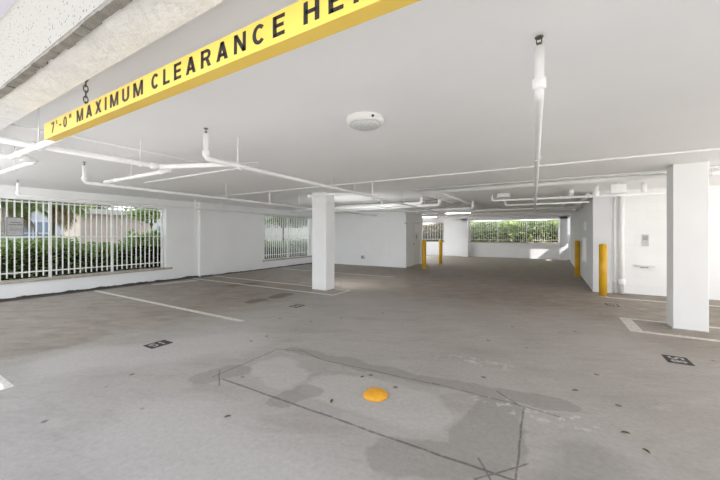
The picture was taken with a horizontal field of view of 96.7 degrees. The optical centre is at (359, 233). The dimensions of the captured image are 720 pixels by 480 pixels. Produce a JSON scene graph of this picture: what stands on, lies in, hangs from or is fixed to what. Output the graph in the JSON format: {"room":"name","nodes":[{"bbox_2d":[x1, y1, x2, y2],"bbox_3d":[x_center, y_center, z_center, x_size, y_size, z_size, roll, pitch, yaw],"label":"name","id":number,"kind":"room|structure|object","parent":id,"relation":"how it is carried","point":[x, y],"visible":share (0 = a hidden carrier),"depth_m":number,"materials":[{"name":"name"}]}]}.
{"room":"parking garage","nodes":[
{"label":"parking garage","id":0,"kind":"room"},
{"bbox_2d":[0,0,224,129],"bbox_3d":[-0.978,-0.150,1.290,18.200,3.200,0.280,0,0,31],"label":"wall","id":1,"kind":"structure","parent":0,"point":[48,48],"depth_m":1.50,"materials":[{"name":"paint"}]},
{"bbox_2d":[0,185,311,298],"bbox_3d":[-5.454,0.190,11.146,0.340,2.520,12.500,0,0,31],"label":"wall","id":2,"kind":"structure","parent":0,"point":[199,243],"depth_m":10.66,"materials":[{"name":"white paint"}]},
{"bbox_2d":[0,198,163,281],"bbox_3d":[-7.266,0.129,8.211,0.052,1.838,4.300,0,0,31],"label":"window grille","id":3,"kind":"object","parent":2,"relation":"in","point":[49,203],"visible":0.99,"depth_m":8.46,"materials":[{"name":"white metal"}]},
{"bbox_2d":[6,217,23,235],"bbox_3d":[-7.807,-0.165,7.246,0.015,0.430,0.280,0,0,31],"label":"placard","id":4,"kind":"object","parent":3,"relation":"attached to","point":[14,226],"visible":1,"depth_m":7.24},
{"bbox_2d":[0,267,172,284],"bbox_3d":[-7.248,1.077,8.246,0.355,0.057,4.580,0,0,31],"label":"window sill","id":5,"kind":"structure","parent":2,"relation":"attached to","point":[14,281],"depth_m":8.10,"materials":[{"name":"grey concrete"}]},
{"bbox_2d":[0,263,308,300],"bbox_3d":[-5.354,1.421,11.059,0.120,0.059,12.031,0,0,31],"label":"baseboard","id":6,"kind":"structure","parent":2,"relation":"attached to","point":[100,287],"depth_m":8.74,"materials":[{"name":"grey concrete"}]},
{"bbox_2d":[243,209,243,270],"bbox_3d":[-4.511,0.250,12.402,0.009,2.400,0.022,0,0,31],"label":"trim","id":7,"kind":"structure","parent":2,"relation":"attached to","point":[243,209],"depth_m":12.39,"materials":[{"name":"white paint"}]},
{"bbox_2d":[265,216,309,257],"bbox_3d":[-3.334,0.144,14.755,0.052,1.868,3.130,0,0,31],"label":"window grille","id":8,"kind":"object","parent":2,"relation":"in","point":[287,253],"visible":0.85,"depth_m":14.74,"materials":[{"name":"white metal"}]},
{"bbox_2d":[263,255,311,260],"bbox_3d":[-3.332,1.107,14.754,0.445,0.057,3.330,0,0,31],"label":"window sill","id":9,"kind":"structure","parent":2,"relation":"attached to","point":[304,256],"depth_m":14.65,"materials":[{"name":"grey concrete"}]},
{"bbox_2d":[312,192,334,290],"bbox_3d":[-0.967,0.191,8.430,0.472,2.519,0.382,0,0,31],"label":"column","id":10,"kind":"structure","parent":0,"point":[322,206],"depth_m":8.28,"materials":[{"name":"white paint"}]},
{"bbox_2d":[0,255,719,479],"bbox_3d":[4.415,1.525,10.375,18.200,0.150,21.250,0,0,31],"label":"floor","id":11,"kind":"structure","parent":0,"point":[479,362],"depth_m":3.15,"materials":[{"name":"concrete"}]},
{"bbox_2d":[0,375,13,389],"bbox_3d":[-5.771,1.448,4.462,5.720,0.003,0.100,0,0,31],"label":"parking line","id":12,"kind":"object","parent":11,"relation":"on","point":[4,384],"visible":1,"depth_m":3.08,"materials":[{"name":"white paint"}]},
{"bbox_2d":[143,340,172,348],"bbox_3d":[-2.653,1.448,4.209,0.220,0.004,0.270,0,0,31],"label":"floor marking","id":13,"kind":"object","parent":11,"relation":"on","point":[162,342],"visible":1,"depth_m":4.19,"materials":[{"name":"black paint"}]},
{"bbox_2d":[95,290,243,321],"bbox_3d":[-4.366,1.448,6.750,5.600,0.003,0.090,0,0,31],"label":"parking line","id":14,"kind":"object","parent":11,"relation":"on","point":[195,311],"visible":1,"depth_m":6.30,"materials":[{"name":"white paint"}]},
{"bbox_2d":[192,276,350,295],"bbox_3d":[-2.831,1.448,9.316,5.620,0.003,0.830,0,0,31],"label":"parking line","id":15,"kind":"object","parent":11,"relation":"on","point":[217,276],"visible":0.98,"depth_m":8.99,"materials":[{"name":"white paint"}]},
{"bbox_2d":[288,304,304,307],"bbox_3d":[-1.264,1.448,6.449,0.220,0.004,0.270,0,0,31],"label":"floor marking","id":16,"kind":"object","parent":11,"relation":"on","point":[296,305],"visible":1,"depth_m":6.47,"materials":[{"name":"black paint"}]},
{"bbox_2d":[291,269,388,276],"bbox_3d":[-1.038,1.448,12.060,5.100,0.003,0.080,0,0,31],"label":"parking line","id":17,"kind":"object","parent":11,"relation":"on","point":[291,269],"visible":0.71,"depth_m":11.72,"materials":[{"name":"white paint"}]},
{"bbox_2d":[363,387,387,401],"bbox_3d":[0.140,1.424,2.871,0.224,0.052,0.224,0,0,31],"label":"floor marker","id":18,"kind":"object","parent":11,"relation":"on","point":[373,394],"visible":1,"depth_m":2.82,"materials":[{"name":"orange plastic"}]},
{"bbox_2d":[422,240,425,268],"bbox_3d":[2.651,0.845,13.219,0.230,1.210,0.230,0,0,31],"label":"bollard","id":19,"kind":"object","parent":11,"relation":"on","point":[423,241],"visible":0.98,"depth_m":13.15,"materials":[{"name":"yellow metal"}]},
{"bbox_2d":[439,239,441,263],"bbox_3d":[3.899,0.855,15.479,0.230,1.190,0.230,0,0,31],"label":"bollard","id":20,"kind":"object","parent":11,"relation":"on","point":[440,240],"visible":0.91,"depth_m":15.40,"materials":[{"name":"yellow metal"}]},
{"bbox_2d":[574,240,579,276],"bbox_3d":[7.376,0.835,10.856,0.216,1.230,0.216,0,0,31],"label":"bollard","id":21,"kind":"object","parent":11,"relation":"on","point":[577,243],"visible":0.98,"depth_m":10.79,"materials":[{"name":"yellow metal"}]},
{"bbox_2d":[598,244,607,296],"bbox_3d":[5.660,0.840,7.455,0.216,1.220,0.216,0,0,31],"label":"bollard","id":22,"kind":"object","parent":11,"relation":"on","point":[602,247],"visible":1,"depth_m":7.39,"materials":[{"name":"yellow metal"}]},
{"bbox_2d":[605,303,619,306],"bbox_3d":[5.149,1.448,6.537,0.220,0.004,0.270,0,0,31],"label":"parking number","id":23,"kind":"object","parent":11,"relation":"on","point":[606,304],"visible":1,"depth_m":6.56,"materials":[{"name":"black paint"}]},
{"bbox_2d":[606,297,719,306],"bbox_3d":[6.960,1.448,6.532,3.100,0.003,0.100,0,0,31],"label":"parking line","id":24,"kind":"object","parent":11,"relation":"on","point":[606,297],"visible":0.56,"depth_m":6.96,"materials":[{"name":"white paint"}]},
{"bbox_2d":[619,317,719,341],"bbox_3d":[5.633,1.448,4.366,3.170,0.003,0.940,0,0,31],"label":"parking line","id":25,"kind":"object","parent":11,"relation":"on","point":[630,324],"visible":1,"depth_m":4.90,"materials":[{"name":"white paint"}]},
{"bbox_2d":[661,354,694,365],"bbox_3d":[3.651,1.448,3.682,0.220,0.004,0.270,0,0,31],"label":"parking number","id":26,"kind":"object","parent":11,"relation":"on","point":[673,359],"visible":1,"depth_m":3.66,"materials":[{"name":"black paint"}]},
{"bbox_2d":[0,0,719,218],"bbox_3d":[4.467,-1.180,10.461,18.200,0.220,21.050,0,0,31],"label":"ceiling","id":27,"kind":"structure","parent":0,"point":[449,81],"depth_m":2.73,"materials":[{"name":"white paint"}]},
{"bbox_2d":[0,146,38,174],"bbox_3d":[-4.390,-0.916,3.765,2.006,0.307,0.481,0,0,31],"label":"pipe","id":28,"kind":"object","parent":27,"relation":"hanging from","point":[27,160],"visible":0.91,"depth_m":3.56,"materials":[{"name":"white metal"}]},
{"bbox_2d":[8,108,72,159],"bbox_3d":[-2.747,-0.886,2.719,1.400,0.367,0.072,0,0,31],"label":"pipe","id":29,"kind":"object","parent":27,"relation":"hanging from","point":[40,145],"visible":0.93,"depth_m":2.69,"materials":[{"name":"white metal"}]},
{"bbox_2d":[83,79,88,103],"bbox_3d":[-1.724,-0.930,2.012,0.021,0.293,0.025,0,0,-7],"label":"chain","id":30,"kind":"object","parent":27,"relation":"hanging from","point":[86,81],"visible":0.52,"depth_m":2.00,"materials":[{"name":"metal"}]},
{"bbox_2d":[44,0,420,141],"bbox_3d":[-0.731,-0.747,1.423,3.550,0.145,0.064,0,0,31],"label":"sign","id":31,"kind":"object","parent":30,"relation":"hanging from","point":[301,23],"visible":1,"depth_m":1.26,"materials":[{"name":"yellow paint"}]},
{"bbox_2d":[0,136,241,169],"bbox_3d":[-2.353,-0.897,3.451,1.978,0.346,0.714,0,0,-28],"label":"supply pipe","id":32,"kind":"object","parent":27,"relation":"hanging from","point":[5,140],"visible":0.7,"depth_m":3.37,"materials":[{"name":"white paint"}]},
{"bbox_2d":[10,124,257,163],"bbox_3d":[-2.626,-1.030,3.976,2.561,0.014,0.666,0,0,-42],"label":"conduit","id":33,"kind":"object","parent":27,"relation":"attached to","point":[10,124],"visible":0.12,"depth_m":3.76,"materials":[{"name":"white metal"}]},
{"bbox_2d":[103,157,171,183],"bbox_3d":[-3.112,-0.911,4.406,1.770,0.317,0.068,0,0,31],"label":"pipe","id":34,"kind":"object","parent":27,"relation":"hanging from","point":[158,172],"visible":0.99,"depth_m":4.32,"materials":[{"name":"white metal"}]},
{"bbox_2d":[15,180,311,217],"bbox_3d":[-4.331,-0.892,10.554,0.075,0.355,9.880,0,0,29],"label":"pipe","id":35,"kind":"object","parent":27,"relation":"hanging from","point":[17,192],"visible":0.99,"depth_m":7.92,"materials":[{"name":"white metal"}]},
{"bbox_2d":[145,168,235,182],"bbox_3d":[-3.198,-1.058,5.876,2.900,0.022,0.022,0,0,31],"label":"conduit","id":36,"kind":"object","parent":27,"relation":"attached to","point":[231,168],"visible":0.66,"depth_m":5.74,"materials":[{"name":"white metal"}]},
{"bbox_2d":[81,161,376,216],"bbox_3d":[-1.674,-0.892,8.976,0.075,0.355,9.880,0,0,29],"label":"pipe","id":37,"kind":"object","parent":27,"relation":"hanging from","point":[83,178],"visible":0.94,"depth_m":5.91,"materials":[{"name":"white paint"}]},
{"bbox_2d":[202,128,443,213],"bbox_3d":[0.739,-0.892,7.369,0.076,0.355,9.580,0,0,29],"label":"pipe","id":38,"kind":"object","parent":27,"relation":"hanging from","point":[205,152],"visible":1,"depth_m":3.97,"materials":[{"name":"white metal"}]},
{"bbox_2d":[307,177,355,197],"bbox_3d":[-0.557,-0.894,6.064,1.110,0.351,0.060,0,0,31],"label":"pipe","id":39,"kind":"object","parent":27,"relation":"hanging from","point":[331,193],"visible":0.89,"depth_m":6.05,"materials":[{"name":"white metal"}]},
{"bbox_2d":[291,197,422,212],"bbox_3d":[-0.346,-0.927,10.533,5.051,0.285,0.119,0,0,31],"label":"drain pipe","id":40,"kind":"object","parent":27,"relation":"hanging from","point":[420,202],"visible":0.74,"depth_m":10.09,"materials":[{"name":"white paint"}]},
{"bbox_2d":[337,200,382,206],"bbox_3d":[-0.014,-0.840,7.160,1.165,0.461,0.060,0,0,31],"label":"pipe","id":41,"kind":"object","parent":27,"relation":"hanging from","point":[381,203],"visible":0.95,"depth_m":7.10,"materials":[{"name":"white metal"}]},
{"bbox_2d":[347,111,383,130],"bbox_3d":[0.048,-1.024,2.960,0.344,0.092,0.344,0,0,31],"label":"ceiling lamp","id":42,"kind":"object","parent":27,"relation":"attached to","point":[364,120],"visible":1,"depth_m":2.86,"materials":[{"name":"white plastic"}]},
{"bbox_2d":[337,198,440,211],"bbox_3d":[0.809,-0.927,10.452,3.720,0.285,0.119,0,0,31],"label":"drain pipe","id":43,"kind":"object","parent":27,"relation":"hanging from","point":[439,201],"visible":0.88,"depth_m":10.21,"materials":[{"name":"white paint"}]},
{"bbox_2d":[335,201,473,214],"bbox_3d":[1.342,-0.927,11.763,5.497,0.286,0.092,0,0,31],"label":"pipe","id":44,"kind":"object","parent":27,"relation":"hanging from","point":[472,204],"visible":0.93,"depth_m":11.21,"materials":[{"name":"white metal"}]},
{"bbox_2d":[366,205,458,211],"bbox_3d":[1.338,-0.845,11.068,4.202,0.154,0.024,0,0,31],"label":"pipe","id":45,"kind":"object","parent":27,"relation":"hanging from","point":[453,205],"visible":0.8,"depth_m":10.97,"materials":[{"name":"grey metal"}]},
{"bbox_2d":[401,200,437,203],"bbox_3d":[1.984,-1.040,10.539,1.250,0.060,0.350,0,0,31],"label":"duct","id":46,"kind":"object","parent":27,"relation":"attached to","point":[428,201],"visible":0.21,"depth_m":10.26,"materials":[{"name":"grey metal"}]},
{"bbox_2d":[416,191,464,206],"bbox_3d":[2.911,-1.020,10.309,0.036,0.036,6.100,0,0,31],"label":"conduit","id":47,"kind":"object","parent":27,"relation":"attached to","point":[416,191],"visible":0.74,"depth_m":9.34,"materials":[{"name":"white metal"}]},
{"bbox_2d":[430,194,474,208],"bbox_3d":[3.031,-1.020,10.237,0.036,0.036,6.100,0,0,31],"label":"conduit","id":48,"kind":"object","parent":27,"relation":"attached to","point":[430,194],"visible":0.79,"depth_m":9.65,"materials":[{"name":"white metal"}]},
{"bbox_2d":[435,193,477,208],"bbox_3d":[3.135,-1.020,10.176,0.036,0.036,6.100,0,0,31],"label":"conduit","id":49,"kind":"object","parent":27,"relation":"attached to","point":[435,193],"visible":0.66,"depth_m":9.48,"materials":[{"name":"white metal"}]},
{"bbox_2d":[432,189,481,208],"bbox_3d":[3.272,-1.020,10.094,0.070,0.070,6.100,0,0,31],"label":"conduit","id":50,"kind":"object","parent":27,"relation":"attached to","point":[443,194],"visible":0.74,"depth_m":9.25,"materials":[{"name":"white metal"}]},
{"bbox_2d":[446,212,470,213],"bbox_3d":[4.815,-1.040,15.749,1.200,0.060,0.140,0,0,31],"label":"lamp","id":51,"kind":"object","parent":27,"relation":"attached to","point":[448,212],"visible":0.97,"depth_m":15.77,"materials":[{"name":"white plastic"}]},
{"bbox_2d":[216,148,719,196],"bbox_3d":[1.137,-1.056,5.931,13.100,0.026,0.026,0,0,31],"label":"conduit","id":52,"kind":"object","parent":27,"relation":"attached to","point":[711,149],"visible":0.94,"depth_m":5.11,"materials":[{"name":"white metal"}]},
{"bbox_2d":[421,207,577,216],"bbox_3d":[5.503,-0.937,13.479,6.100,0.266,0.090,0,0,31],"label":"pipe","id":53,"kind":"object","parent":27,"relation":"hanging from","point":[532,212],"visible":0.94,"depth_m":13.16,"materials":[{"name":"white metal"}]},
{"bbox_2d":[416,206,582,213],"bbox_3d":[4.638,-0.940,11.435,5.500,0.261,0.080,0,0,31],"label":"pipe","id":54,"kind":"object","parent":27,"relation":"hanging from","point":[568,206],"visible":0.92,"depth_m":11.13,"materials":[{"name":"white metal"}]},
{"bbox_2d":[497,192,509,197],"bbox_3d":[3.648,-0.998,8.123,0.280,0.145,0.206,0,0,31],"label":"junction box","id":55,"kind":"object","parent":27,"relation":"attached to","point":[500,195],"visible":1,"depth_m":8.05,"materials":[{"name":"white paint"}]},
{"bbox_2d":[440,214,572,218],"bbox_3d":[7.035,-0.937,16.059,6.100,0.266,0.090,0,0,31],"label":"pipe","id":56,"kind":"object","parent":27,"relation":"hanging from","point":[503,216],"visible":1,"depth_m":15.90,"materials":[{"name":"white metal"}]},
{"bbox_2d":[532,34,545,213],"bbox_3d":[3.712,-0.892,6.767,0.076,0.355,11.581,0,0,29],"label":"pipe","id":57,"kind":"object","parent":27,"relation":"hanging from","point":[539,81],"visible":1,"depth_m":1.76,"materials":[{"name":"white metal"}]},
{"bbox_2d":[504,201,588,205],"bbox_3d":[4.989,-0.928,8.668,1.972,0.283,0.064,0,0,31],"label":"pipe","id":58,"kind":"object","parent":27,"relation":"hanging from","point":[504,201],"visible":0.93,"depth_m":8.64,"materials":[{"name":"white metal"}]},
{"bbox_2d":[413,166,719,189],"bbox_3d":[4.572,-1.035,5.496,7.750,0.028,0.028,0,0,31],"label":"conduit","id":59,"kind":"object","parent":27,"relation":"attached to","point":[711,166],"visible":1,"depth_m":5.99,"materials":[{"name":"white metal"}]},
{"bbox_2d":[561,190,572,210],"bbox_3d":[6.615,-0.995,10.319,0.099,0.151,7.100,0,0,31],"label":"pipe","id":60,"kind":"object","parent":27,"relation":"hanging from","point":[570,193],"visible":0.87,"depth_m":8.46,"materials":[{"name":"white metal"}]},
{"bbox_2d":[420,168,719,193],"bbox_3d":[4.699,-0.995,5.583,7.620,0.151,0.109,0,0,31],"label":"pipe","id":61,"kind":"object","parent":27,"relation":"hanging from","point":[712,171],"visible":0.92,"depth_m":6.05,"materials":[{"name":"white metal"}]},
{"bbox_2d":[571,193,589,212],"bbox_3d":[7.299,-0.980,10.727,0.119,0.181,6.700,0,0,31],"label":"pipe","id":62,"kind":"object","parent":27,"relation":"hanging from","point":[582,199],"visible":0.52,"depth_m":9.19,"materials":[{"name":"white metal"}]},
{"bbox_2d":[491,186,719,201],"bbox_3d":[5.649,-0.925,6.648,5.474,0.290,0.068,0,0,31],"label":"pipe","id":63,"kind":"object","parent":27,"relation":"hanging from","point":[716,190],"visible":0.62,"depth_m":7.04,"materials":[{"name":"white metal"}]},
{"bbox_2d":[592,186,598,196],"bbox_3d":[5.140,-0.931,6.973,0.122,0.238,0.118,0,0,31],"label":"pipe","id":64,"kind":"object","parent":63,"relation":"on","point":[595,192],"visible":0.99,"depth_m":6.93,"materials":[{"name":"white metal"}]},
{"bbox_2d":[641,182,646,192],"bbox_3d":[5.828,-0.950,6.564,0.090,0.200,0.090,0,0,31],"label":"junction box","id":65,"kind":"object","parent":63,"relation":"on","point":[643,185],"visible":1,"depth_m":6.54,"materials":[{"name":"white paint"}]},
{"bbox_2d":[610,183,626,193],"bbox_3d":[5.394,-0.960,6.685,0.270,0.220,0.116,0,0,31],"label":"junction box","id":66,"kind":"object","parent":27,"relation":"attached to","point":[617,188],"visible":1,"depth_m":6.64,"materials":[{"name":"white paint"}]},
{"bbox_2d":[334,209,406,267],"bbox_3d":[-0.104,0.190,15.093,4.830,2.520,0.250,0,0,31],"label":"wall","id":67,"kind":"structure","parent":0,"point":[381,238],"depth_m":14.58,"materials":[{"name":"white paint"}]},
{"bbox_2d":[404,213,406,267],"bbox_3d":[1.971,0.275,13.774,0.085,2.350,0.120,0,0,31],"label":"downspout","id":68,"kind":"object","parent":67,"relation":"attached to","point":[405,223],"visible":1,"depth_m":13.73,"materials":[{"name":"white paint"}]},
{"bbox_2d":[407,211,421,266],"bbox_3d":[2.453,0.190,14.884,0.220,2.520,2.000,0,0,31],"label":"wall","id":69,"kind":"structure","parent":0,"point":[411,216],"depth_m":14.46,"materials":[{"name":"white paint"}]},
{"bbox_2d":[413,221,420,264],"bbox_3d":[2.611,0.430,15.104,0.188,2.040,1.080,0,0,31],"label":"door","id":70,"kind":"structure","parent":69,"relation":"in","point":[416,225],"depth_m":15.16,"materials":[{"name":"white paint"}]},
{"bbox_2d":[461,219,468,256],"bbox_3d":[6.727,0.191,20.457,0.412,2.519,0.362,0,0,31],"label":"column","id":71,"kind":"structure","parent":0,"point":[464,224],"depth_m":20.31,"materials":[{"name":"white paint"}]},
{"bbox_2d":[422,218,569,259],"bbox_3d":[7.560,0.190,20.568,13.200,2.520,0.410,0,0,31],"label":"wall","id":72,"kind":"structure","parent":0,"point":[451,246],"depth_m":20.19,"materials":[{"name":"white paint"}]},
{"bbox_2d":[422,222,443,240],"bbox_3d":[5.048,-0.156,22.124,1.590,1.288,0.052,0,0,31],"label":"bars","id":73,"kind":"object","parent":72,"relation":"in","point":[435,222],"visible":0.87,"depth_m":22.02,"materials":[{"name":"white paint"}]},
{"bbox_2d":[470,221,497,241],"bbox_3d":[7.903,-0.152,20.428,1.628,1.279,0.052,0,0,31],"label":"bars","id":74,"kind":"object","parent":72,"relation":"in","point":[481,239],"depth_m":20.49,"materials":[{"name":"white paint"}]},
{"bbox_2d":[453,214,569,220],"bbox_3d":[8.821,-0.960,19.214,6.310,0.220,0.350,0,0,31],"label":"trim","id":75,"kind":"structure","parent":72,"relation":"attached to","point":[553,217],"depth_m":18.82,"materials":[{"name":"white paint"}]},
{"bbox_2d":[471,241,558,243],"bbox_3d":[9.312,0.516,19.620,4.980,0.057,0.350,0,0,31],"label":"window sill","id":76,"kind":"structure","parent":72,"relation":"attached to","point":[471,241],"depth_m":19.32,"materials":[{"name":"white concrete"}]},
{"bbox_2d":[504,221,529,241],"bbox_3d":[9.536,-0.162,19.459,1.368,1.222,0.052,0,0,31],"label":"bars","id":77,"kind":"object","parent":72,"relation":"in","point":[504,221],"depth_m":19.29,"materials":[{"name":"white paint"}]},
{"bbox_2d":[535,221,537,240],"bbox_3d":[10.438,-0.177,18.923,0.103,1.124,0.052,0,0,31],"label":"bars","id":78,"kind":"object","parent":72,"relation":"in","point":[535,221],"depth_m":18.91,"materials":[{"name":"white paint"}]},
{"bbox_2d":[544,220,558,242],"bbox_3d":[11.089,-0.151,18.536,0.695,1.276,0.052,0,0,31],"label":"bars","id":79,"kind":"object","parent":72,"relation":"in","point":[544,220],"depth_m":18.52,"materials":[{"name":"white paint"}]},
{"bbox_2d":[559,216,567,260],"bbox_3d":[11.284,0.191,17.752,0.392,2.519,0.362,0,0,31],"label":"column","id":80,"kind":"structure","parent":0,"point":[563,223],"depth_m":17.60,"materials":[{"name":"white paint"}]},
{"bbox_2d":[570,191,611,292],"bbox_3d":[8.648,0.190,12.380,0.370,2.520,10.280,0,0,31],"label":"wall","id":81,"kind":"structure","parent":0,"point":[597,214],"depth_m":8.05,"materials":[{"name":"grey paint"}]},
{"bbox_2d":[582,237,585,261],"bbox_3d":[6.884,0.470,9.839,0.068,0.720,0.750,0,0,31],"label":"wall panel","id":82,"kind":"object","parent":81,"relation":"attached to","point":[583,238],"visible":0.94,"depth_m":9.55,"materials":[{"name":"white metal"}]},
{"bbox_2d":[612,185,719,299],"bbox_3d":[9.011,0.190,6.460,6.300,2.520,0.250,0,0,31],"label":"wall","id":83,"kind":"structure","parent":0,"point":[645,214],"depth_m":7.58,"materials":[{"name":"white paint"}]},
{"bbox_2d":[612,196,616,292],"bbox_3d":[6.284,0.190,7.891,0.104,2.520,0.074,0,0,31],"label":"pipe","id":84,"kind":"object","parent":83,"relation":"attached to","point":[614,215],"visible":0.91,"depth_m":7.87,"materials":[{"name":"white metal"}]},
{"bbox_2d":[617,193,625,293],"bbox_3d":[6.377,0.190,7.803,0.164,2.520,0.137,0,0,31],"label":"pipe","id":85,"kind":"object","parent":83,"relation":"attached to","point":[621,281],"visible":0.9,"depth_m":7.76,"materials":[{"name":"white metal"}]},
{"bbox_2d":[634,265,655,267],"bbox_3d":[6.772,0.769,7.586,0.400,0.073,0.099,0,0,31],"label":"wall ledge","id":86,"kind":"object","parent":83,"relation":"attached to","point":[641,266],"visible":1,"depth_m":7.56,"materials":[{"name":"grey metal"}]},
{"bbox_2d":[642,234,648,245],"bbox_3d":[6.793,0.150,7.621,0.130,0.280,0.018,0,0,31],"label":"wall plate","id":87,"kind":"object","parent":83,"relation":"attached to","point":[645,237],"visible":1,"depth_m":7.62,"materials":[{"name":"white plastic"}]},
{"bbox_2d":[666,161,709,332],"bbox_3d":[5.043,0.191,4.938,0.402,2.519,0.332,0,0,31],"label":"column","id":88,"kind":"structure","parent":0,"point":[687,183],"depth_m":4.81,"materials":[{"name":"white paint"}]},
{"label":"outside","id":89,"kind":"structure","parent":0,"visible":0},
{"bbox_3d":[5.509,1.680,14.174,85.000,0.140,90.000,0,0,31],"label":"ground","id":90,"kind":"structure","parent":89,"visible":0},
{"bbox_2d":[1,205,61,248],"bbox_3d":[-18.522,-0.380,14.835,5.300,3.980,6.100,0,0,31],"label":"house","id":91,"kind":"structure","parent":90,"relation":"on","point":[39,216],"depth_m":15.27,"materials":[{"name":"white paint"}]},
{"bbox_2d":[87,204,115,208],"bbox_3d":[-16.718,-0.428,20.067,3.233,4.165,3.759,0,0,-26],"label":"tree","id":92,"kind":"object","parent":90,"relation":"on","point":[87,204],"visible":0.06,"depth_m":19.34,"materials":[{"name":"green plant"}]},
{"bbox_2d":[63,208,154,251],"bbox_3d":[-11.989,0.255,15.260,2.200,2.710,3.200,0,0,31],"label":"house","id":93,"kind":"structure","parent":90,"relation":"on","point":[77,223],"depth_m":14.24,"materials":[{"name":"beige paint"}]},
{"bbox_2d":[142,210,159,244],"bbox_3d":[-14.400,0.020,24.715,6.400,3.180,6.600,0,0,31],"label":"house","id":94,"kind":"structure","parent":90,"relation":"on","point":[155,224],"depth_m":20.81,"materials":[{"name":"beige paint"}]},
{"bbox_2d":[265,217,306,244],"bbox_3d":[-1.765,-0.170,29.541,0.200,3.560,23.000,0,0,31],"label":"wall","id":95,"kind":"structure","parent":90,"relation":"on","point":[265,217],"depth_m":22.87,"materials":[{"name":"beige paint"}]},
{"bbox_3d":[9.612,1.175,22.065,18.000,0.890,4.240,0,0,31],"label":"mulch bed","id":96,"kind":"object","parent":90,"relation":"on","visible":0},
{"bbox_2d":[423,222,442,240],"bbox_3d":[5.069,-0.103,23.742,3.815,1.868,1.563,0,0,31],"label":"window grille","id":97,"kind":"object","parent":96,"relation":"on","point":[437,223],"visible":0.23,"depth_m":23.12,"materials":[{"name":"white metal"}]},
{"bbox_2d":[471,220,557,241],"bbox_3d":[10.332,-0.208,20.726,8.176,2.140,1.830,0,0,31],"label":"hedge","id":98,"kind":"object","parent":96,"relation":"on","point":[507,231],"visible":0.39,"depth_m":20.41,"materials":[{"name":"green plant"}]},
{"bbox_3d":[-7.585,1.485,13.226,5.450,0.270,21.000,0,0,31],"label":"planting bed","id":99,"kind":"object","parent":90,"relation":"on","visible":0},
{"bbox_2d":[1,199,47,238],"bbox_3d":[-11.397,-0.171,10.163,2.983,3.646,2.932,0,0,-36],"label":"palm tree","id":100,"kind":"object","parent":99,"relation":"on","point":[3,203],"visible":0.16,"depth_m":9.98,"materials":[{"name":"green plant"}]},
{"bbox_2d":[3,199,89,234],"bbox_3d":[-10.344,-0.075,10.873,2.191,3.452,2.349,0,0,31],"label":"palm tree","id":101,"kind":"object","parent":99,"relation":"on","point":[59,207],"visible":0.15,"depth_m":10.68,"materials":[{"name":"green plant"}]},
{"bbox_2d":[1,234,159,280],"bbox_3d":[-8.338,0.697,8.986,1.758,1.448,9.131,0,0,31],"label":"hedge","id":102,"kind":"object","parent":99,"relation":"on","point":[17,240],"visible":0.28,"depth_m":8.58,"materials":[{"name":"green plant"}]},
{"bbox_2d":[119,207,159,228],"bbox_3d":[-8.071,0.099,12.274,1.903,3.106,1.892,0,0,3],"label":"tree","id":103,"kind":"object","parent":99,"relation":"on","point":[138,210],"visible":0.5,"depth_m":12.02,"materials":[{"name":"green plant"}]},
{"bbox_2d":[123,229,159,253],"bbox_3d":[-6.451,0.073,10.403,0.539,1.058,2.113,0,0,31],"label":"hedge","id":104,"kind":"object","parent":99,"relation":"on","point":[155,230],"visible":0.4,"depth_m":9.91,"materials":[{"name":"green plant"}]},
{"bbox_2d":[265,216,306,240],"bbox_3d":[-4.543,0.017,19.002,2.793,3.271,2.170,0,0,12],"label":"tree","id":105,"kind":"object","parent":99,"relation":"on","point":[273,216],"visible":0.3,"depth_m":18.79,"materials":[{"name":"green plant"}]},
{"bbox_2d":[265,238,306,258],"bbox_3d":[-3.780,0.800,17.329,2.013,1.229,7.284,0,0,31],"label":"hedge","id":106,"kind":"object","parent":99,"relation":"on","point":[292,238],"visible":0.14,"depth_m":16.39,"materials":[{"name":"green plant"}]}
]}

